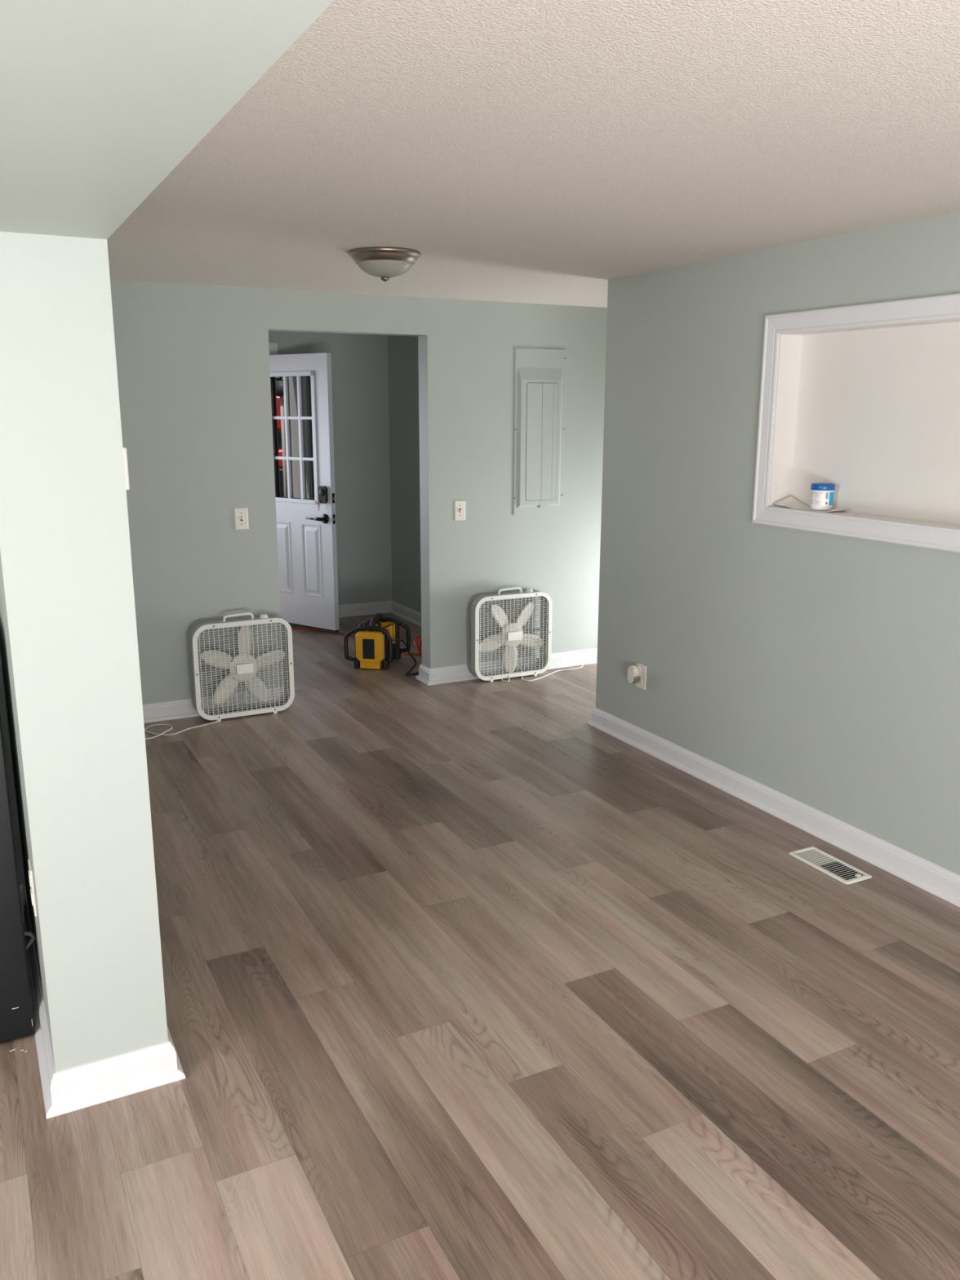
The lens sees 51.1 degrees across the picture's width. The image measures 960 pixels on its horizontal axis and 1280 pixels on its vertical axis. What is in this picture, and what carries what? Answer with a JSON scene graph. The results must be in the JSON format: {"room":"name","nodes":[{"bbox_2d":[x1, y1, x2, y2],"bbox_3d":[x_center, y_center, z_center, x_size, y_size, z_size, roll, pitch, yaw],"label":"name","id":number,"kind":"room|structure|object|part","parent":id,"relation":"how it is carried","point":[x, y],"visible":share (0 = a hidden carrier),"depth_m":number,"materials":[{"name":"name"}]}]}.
{"room":"empty living room","nodes":[
{"label":"empty living room","id":0,"kind":"room"},
{"bbox_2d":[0,659,24,884],"bbox_3d":[-2.733,-0.068,2.578,2.670,2.265,0.100,-6,15,-27],"label":"wall","id":1,"kind":"structure","parent":0,"point":[2,706],"depth_m":3.28,"materials":[{"name":"green paint"}]},
{"bbox_2d":[0,231,168,1071],"bbox_3d":[-1.611,-0.295,3.577,0.264,2.265,3.095,-6,15,-27],"label":"wall","id":2,"kind":"structure","parent":0,"point":[69,652],"depth_m":2.24,"materials":[{"name":"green paint"}]},
{"bbox_2d":[27,858,37,916],"bbox_3d":[-1.088,0.602,2.439,0.008,0.120,0.074,-6,15,-27],"label":"outlet plate","id":3,"kind":"object","parent":2,"relation":"attached to","point":[30,869],"visible":1,"depth_m":2.41,"materials":[{"name":"white plastic"}]},
{"bbox_2d":[28,870,33,905],"bbox_3d":[-1.090,0.602,2.438,0.004,0.080,0.032,-6,15,-27],"label":"receptacle","id":4,"kind":"object","parent":3,"relation":"attached to","point":[29,877],"depth_m":2.43,"materials":[{"name":"white plastic"}]},
{"bbox_2d":[122,446,129,490],"bbox_3d":[-0.844,-0.403,2.353,0.024,0.106,0.110,-6,15,-27],"label":"thermostat","id":5,"kind":"object","parent":2,"relation":"attached to","point":[125,453],"visible":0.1,"depth_m":2.31,"materials":[{"name":"white plastic"}]},
{"bbox_2d":[21,686,284,1119],"bbox_3d":[-1.500,0.696,4.109,1.174,0.096,3.624,-1,13,-6],"label":"baseboard","id":6,"kind":"structure","parent":2,"relation":"attached to","point":[95,1082],"depth_m":2.50,"materials":[{"name":"white wood"}]},
{"bbox_2d":[0,0,333,239],"bbox_3d":[0.022,-0.557,0.280,0.264,0.270,4.007,-6,15,-27],"label":"soffit","id":7,"kind":"object","parent":2,"relation":"attached to","point":[100,100],"depth_m":1.12,"materials":[{"name":"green paint"}]},
{"bbox_2d":[268,330,391,604],"bbox_3d":[-1.906,-1.223,7.609,2.842,2.265,0.130,-6,15,-27],"label":"wall","id":8,"kind":"structure","parent":0,"point":[359,362],"depth_m":7.99,"materials":[{"name":"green paint"}]},
{"bbox_2d":[268,342,277,355],"bbox_3d":[-2.164,-1.110,7.410,1.462,2.133,0.022,-6,15,-27],"label":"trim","id":9,"kind":"structure","parent":8,"relation":"attached to","point":[273,346],"depth_m":7.49,"materials":[{"name":"white wood"}]},
{"bbox_2d":[269,352,339,632],"bbox_3d":[-1.362,-1.083,7.476,0.759,2.010,0.169,9,16,34],"label":"door","id":10,"kind":"structure","parent":8,"relation":"in","point":[302,411],"depth_m":7.41,"materials":[{"name":"white paint"}]},
{"bbox_3d":[-1.494,-0.637,7.673,0.190,0.547,0.053,9,16,34],"label":"panel","id":11,"kind":"part","parent":10,"relation":"part of","materials":[{"name":"white paint"}]},
{"bbox_3d":[-1.360,-1.486,7.383,0.472,0.932,0.002,9,16,34],"label":"pane","id":12,"kind":"part","parent":10,"relation":"part of","materials":[{"name":"clear glass"}]},
{"bbox_3d":[-1.360,-1.486,7.383,0.482,0.942,0.062,9,16,34],"label":"glazing frame","id":13,"kind":"part","parent":10,"relation":"part of","materials":[{"name":"white paint"}]},
{"bbox_3d":[-1.241,-0.597,7.500,0.198,0.547,0.053,9,16,34],"label":"panel","id":14,"kind":"part","parent":10,"relation":"part of","materials":[{"name":"white paint"}]},
{"bbox_3d":[-1.192,-0.886,7.332,0.184,0.072,0.062,9,16,34],"label":"handle","id":15,"kind":"part","parent":10,"relation":"part of","materials":[{"name":"black metal"}]},
{"bbox_3d":[-1.061,-1.027,7.273,0.003,0.072,0.024,9,16,34],"label":"latch plate","id":16,"kind":"part","parent":10,"relation":"part of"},
{"bbox_3d":[-1.057,-0.878,7.304,0.014,0.070,0.024,9,16,34],"label":"latch plate","id":17,"kind":"part","parent":10,"relation":"part of","materials":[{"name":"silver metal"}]},
{"bbox_2d":[110,279,607,704],"bbox_3d":[-1.652,-0.697,5.325,7.180,2.265,0.130,-6,15,-27],"label":"wall","id":18,"kind":"structure","parent":0,"point":[193,360],"depth_m":5.55,"materials":[{"name":"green paint"}]},
{"bbox_2d":[234,506,248,529],"bbox_3d":[-1.292,-0.657,5.442,0.074,0.119,0.014,-6,15,-27],"label":"light switch","id":19,"kind":"object","parent":18,"relation":"attached to","point":[241,514],"visible":1,"depth_m":5.44,"materials":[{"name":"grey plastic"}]},
{"bbox_2d":[453,500,465,520],"bbox_3d":[-0.118,-0.778,6.038,0.074,0.119,0.014,-6,15,-27],"label":"light switch","id":20,"kind":"object","parent":18,"relation":"attached to","point":[460,505],"visible":1,"depth_m":6.04,"materials":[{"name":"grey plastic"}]},
{"bbox_2d":[338,600,597,685],"bbox_3d":[-0.029,-0.082,7.506,2.206,0.096,2.229,-6,15,-27],"label":"baseboard","id":21,"kind":"structure","parent":18,"relation":"attached to","point":[434,676],"depth_m":6.61,"materials":[{"name":"white wood"}]},
{"bbox_2d":[513,347,566,515],"bbox_3d":[0.372,-1.274,6.178,0.360,0.995,0.024,-6,15,-27],"label":"breaker panel","id":22,"kind":"object","parent":18,"relation":"attached to","point":[540,375],"visible":1,"depth_m":6.16,"materials":[{"name":"paint"}]},
{"bbox_3d":[0.332,-1.212,6.160,0.108,0.707,0.003,-6,15,-27],"label":"door","id":23,"kind":"part","parent":22,"relation":"part of","materials":[{"name":"paint"}]},
{"bbox_3d":[0.429,-1.223,6.208,0.106,0.707,0.004,-6,15,-27],"label":"door","id":24,"kind":"part","parent":22,"relation":"part of","materials":[{"name":"paint"}]},
{"bbox_2d":[387,335,421,613],"bbox_3d":[-0.196,-1.140,7.266,0.130,2.265,2.068,-6,15,-27],"label":"wall","id":25,"kind":"structure","parent":0,"point":[402,350],"depth_m":7.86,"materials":[{"name":"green paint"}]},
{"bbox_2d":[0,613,959,1279],"bbox_3d":[-0.321,0.931,3.580,7.650,0.120,9.440,-6,15,-27],"label":"floor","id":26,"kind":"structure","parent":0,"point":[468,980],"depth_m":2.71,"materials":[{"name":"laminate"}]},
{"bbox_2d":[0,714,35,1043],"bbox_3d":[-1.631,0.489,2.710,0.703,1.125,0.661,-6,15,-27],"label":"refrigerator","id":27,"kind":"object","parent":26,"relation":"on","point":[16,1014],"visible":1,"depth_m":2.62,"materials":[{"name":"black metal"}]},
{"bbox_2d":[144,612,294,739],"bbox_3d":[-1.526,0.173,5.314,1.127,0.577,0.216,-9,16,-35],"label":"box fan","id":28,"kind":"object","parent":26,"relation":"on","point":[242,667],"visible":0.98,"depth_m":5.45,"materials":[{"name":"white plastic"}]},
{"bbox_3d":[-1.691,0.465,5.256,0.716,0.034,0.220,-7,15,-27],"label":"power cord","id":29,"kind":"part","parent":28,"relation":"part of","materials":[{"name":"white plastic"}]},
{"bbox_3d":[-1.409,0.105,5.397,0.181,0.112,0.028,-7,15,-27],"label":"blade","id":30,"kind":"part","parent":28,"relation":"part of","materials":[{"name":"white plastic"}]},
{"bbox_3d":[-1.376,0.264,5.451,0.145,0.162,0.028,-7,15,-27],"label":"blade","id":31,"kind":"part","parent":28,"relation":"part of","materials":[{"name":"white plastic"}]},
{"bbox_2d":[187,613,287,714],"bbox_3d":[-1.325,0.135,5.536,0.539,0.527,0.014,-7,15,-27],"label":"grille","id":32,"kind":"object","parent":28,"relation":"attached to","point":[244,617],"depth_m":5.55,"materials":[{"name":"white plastic"}]},
{"bbox_3d":[-1.302,-0.123,5.413,0.170,0.043,0.015,-7,15,-27],"label":"handle","id":33,"kind":"part","parent":28,"relation":"part of","materials":[{"name":"white plastic"}]},
{"bbox_3d":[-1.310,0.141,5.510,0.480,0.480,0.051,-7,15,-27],"label":"motor","id":34,"kind":"part","parent":28,"relation":"part of","materials":[{"name":"white plastic"}]},
{"bbox_2d":[191,617,294,719],"bbox_3d":[-1.276,0.155,5.447,0.539,0.527,0.014,-7,15,-27],"label":"grille","id":35,"kind":"object","parent":28,"relation":"attached to","point":[243,667],"depth_m":5.44,"materials":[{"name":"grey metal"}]},
{"bbox_3d":[-1.275,0.000,5.447,0.092,0.184,0.012,-11,17,-40],"label":"blade","id":36,"kind":"part","parent":28,"relation":"part of","materials":[{"name":"white plastic"}]},
{"bbox_3d":[-1.228,0.268,5.532,0.133,0.170,0.021,-5,14,-21],"label":"blade","id":37,"kind":"part","parent":28,"relation":"part of","materials":[{"name":"white plastic"}]},
{"bbox_3d":[-1.180,-0.129,5.478,0.048,0.023,0.048,-7,15,-27],"label":"control knob","id":38,"kind":"part","parent":28,"relation":"part of","materials":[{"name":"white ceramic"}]},
{"bbox_3d":[-1.158,0.106,5.534,0.180,0.098,0.028,-7,15,-27],"label":"blade","id":39,"kind":"part","parent":28,"relation":"part of","materials":[{"name":"white plastic"}]},
{"bbox_2d":[280,628,422,655],"bbox_3d":[-1.249,-0.069,7.427,2.419,0.151,0.424,6,14,23],"label":"extension cord","id":40,"kind":"object","parent":26,"relation":"on","point":[418,644],"visible":0.24,"depth_m":6.92,"materials":[{"name":"orange plastic"}]},
{"bbox_2d":[343,613,418,675],"bbox_3d":[-0.556,0.003,6.609,0.706,0.332,0.433,6,14,24],"label":"radio","id":41,"kind":"object","parent":26,"relation":"on","point":[377,643],"visible":0.99,"depth_m":6.51,"materials":[{"name":"yellow plastic"}]},
{"bbox_3d":[-0.719,0.059,6.480,0.078,0.131,0.005,3,13,10],"label":"speaker panel","id":42,"kind":"part","parent":41,"relation":"part of","materials":[{"name":"black plastic"}]},
{"bbox_3d":[-0.679,-0.126,6.639,0.134,0.094,0.322,3,13,10],"label":"handle","id":43,"kind":"part","parent":41,"relation":"part of","materials":[{"name":"black plastic"}]},
{"bbox_3d":[-0.369,0.088,6.612,0.445,0.167,0.369,-7,15,-30],"label":"power cord","id":44,"kind":"part","parent":41,"relation":"part of","materials":[{"name":"black rubber"}]},
{"bbox_2d":[466,586,596,682],"bbox_3d":[0.485,-0.069,6.387,1.163,0.577,0.226,-6,14,-26],"label":"box fan","id":45,"kind":"object","parent":26,"relation":"on","point":[511,635],"visible":0.96,"depth_m":6.25,"materials":[{"name":"white plastic"}]},
{"bbox_3d":[0.067,0.021,6.216,0.179,0.104,0.028,-6,14,-26],"label":"blade","id":46,"kind":"part","parent":45,"relation":"part of","materials":[{"name":"white plastic"}]},
{"bbox_3d":[0.128,-0.143,6.208,0.140,0.165,0.022,-8,15,-32],"label":"blade","id":47,"kind":"part","parent":45,"relation":"part of","materials":[{"name":"white plastic"}]},
{"bbox_2d":[466,589,542,676],"bbox_3d":[0.164,-0.046,6.336,0.539,0.527,0.014,-6,14,-26],"label":"grille","id":48,"kind":"object","parent":45,"relation":"attached to","point":[474,597],"depth_m":6.32,"materials":[{"name":"white plastic"}]},
{"bbox_3d":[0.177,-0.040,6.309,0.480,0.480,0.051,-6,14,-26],"label":"motor","id":49,"kind":"part","parent":45,"relation":"part of","materials":[{"name":"white plastic"}]},
{"bbox_3d":[0.185,-0.303,6.211,0.170,0.043,0.015,-6,14,-26],"label":"handle","id":50,"kind":"part","parent":45,"relation":"part of","materials":[{"name":"white plastic"}]},
{"bbox_3d":[0.190,0.118,6.303,0.091,0.182,0.009,-3,13,-12],"label":"blade","id":51,"kind":"part","parent":45,"relation":"part of","materials":[{"name":"white plastic"}]},
{"bbox_2d":[474,591,552,680],"bbox_3d":[0.210,-0.025,6.245,0.539,0.527,0.014,-6,14,-26],"label":"grille","id":52,"kind":"object","parent":45,"relation":"attached to","point":[511,634],"depth_m":6.24,"materials":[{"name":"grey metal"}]},
{"bbox_3d":[0.277,-0.151,6.285,0.139,0.168,0.025,-8,15,-30],"label":"blade","id":53,"kind":"part","parent":45,"relation":"part of","materials":[{"name":"white plastic"}]},
{"bbox_3d":[0.308,-0.308,6.274,0.048,0.023,0.048,-6,14,-26],"label":"control knob","id":54,"kind":"part","parent":45,"relation":"part of","materials":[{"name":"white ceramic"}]},
{"bbox_3d":[0.322,0.005,6.343,0.183,0.105,0.028,-6,14,-26],"label":"blade","id":55,"kind":"part","parent":45,"relation":"part of","materials":[{"name":"white plastic"}]},
{"bbox_3d":[0.625,0.082,6.476,0.867,0.244,0.179,-7,15,-27],"label":"power cord","id":56,"kind":"part","parent":45,"relation":"part of","materials":[{"name":"white plastic"}]},
{"bbox_2d":[788,846,871,884],"bbox_3d":[1.299,0.833,3.734,0.132,0.009,0.294,-6,15,-27],"label":"floor vent","id":57,"kind":"object","parent":26,"relation":"in","point":[815,857],"visible":1,"depth_m":3.73,"materials":[{"name":"white metal"}]},
{"bbox_2d":[106,0,959,307],"bbox_3d":[-0.284,-1.380,2.985,7.910,0.120,9.560,-6,15,-27],"label":"ceiling","id":58,"kind":"structure","parent":0,"point":[544,152],"depth_m":2.42,"materials":[{"name":"paint"}]},
{"bbox_2d":[348,246,421,281],"bbox_3d":[-0.384,-1.506,4.053,0.292,0.112,0.292,-6,15,-27],"label":"ceiling light","id":59,"kind":"object","parent":58,"relation":"attached to","point":[384,263],"visible":1,"depth_m":3.96,"materials":[{"name":"silver metal"}]},
{"bbox_3d":[-0.384,-1.497,4.055,0.227,0.060,0.227,-6,15,-27],"label":"lamp shade","id":60,"kind":"part","parent":59,"relation":"part of","materials":[{"name":"white glass"}]},
{"bbox_2d":[595,211,959,875],"bbox_3d":[2.934,-0.162,3.042,2.128,2.265,5.955,-6,15,-27],"label":"wall","id":61,"kind":"structure","parent":0,"point":[821,670],"depth_m":4.14,"materials":[{"name":"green paint"}]},
{"bbox_2d":[635,662,646,689],"bbox_3d":[0.797,0.180,4.972,0.008,0.122,0.077,-6,15,-27],"label":"wall outlet","id":62,"kind":"object","parent":61,"relation":"attached to","point":[642,683],"visible":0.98,"depth_m":4.96,"materials":[{"name":"white plastic"}]},
{"bbox_2d":[627,664,641,683],"bbox_3d":[0.765,0.169,4.969,0.050,0.092,0.058,-6,15,-27],"label":"plug","id":63,"kind":"object","parent":62,"relation":"attached to","point":[634,672],"visible":1,"depth_m":4.95,"materials":[{"name":"white plastic"}]},
{"bbox_2d":[638,677,642,684],"bbox_3d":[0.795,0.204,4.978,0.004,0.034,0.032,-6,15,-27],"label":"receptacle","id":64,"kind":"object","parent":62,"relation":"attached to","point":[640,682],"depth_m":4.97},
{"bbox_2d":[586,706,959,906],"bbox_3d":[2.644,0.923,3.157,1.559,0.096,5.986,-6,15,-27],"label":"baseboard","id":65,"kind":"structure","parent":61,"relation":"attached to","point":[944,883],"depth_m":4.09,"materials":[{"name":"white wood"}]},
{"bbox_2d":[751,293,959,552],"bbox_3d":[1.529,-0.709,3.306,0.021,0.819,1.738,-6,15,-27],"label":"trim","id":66,"kind":"structure","parent":61,"relation":"attached to","point":[946,306],"depth_m":3.72,"materials":[{"name":"white wood"}]},
{"bbox_2d":[773,495,851,511],"bbox_3d":[1.301,-0.535,3.946,0.103,0.041,0.318,-6,15,-27],"label":"paper sheet","id":67,"kind":"object","parent":66,"relation":"on","point":[790,501],"visible":0.84,"depth_m":4.03,"materials":[{"name":"white paper"}]},
{"bbox_2d":[809,482,835,510],"bbox_3d":[1.325,-0.556,3.889,0.090,0.100,0.090,-4,14,-19],"label":"jar","id":68,"kind":"object","parent":67,"relation":"on","point":[822,494],"visible":1,"depth_m":3.86,"materials":[{"name":"white plastic"}]},
{"bbox_3d":[1.325,-0.593,3.880,0.090,0.024,0.090,-4,14,-19],"label":"lid","id":69,"kind":"part","parent":68,"relation":"part of","materials":[{"name":"blue plastic"}]},
{"bbox_2d":[768,317,959,529],"bbox_3d":[1.593,-0.716,3.338,0.121,0.681,1.600,-6,15,-27],"label":"wall","id":70,"kind":"structure","parent":61,"relation":"attached to","point":[871,412],"depth_m":3.70,"materials":[{"name":"white paint"}]}
]}

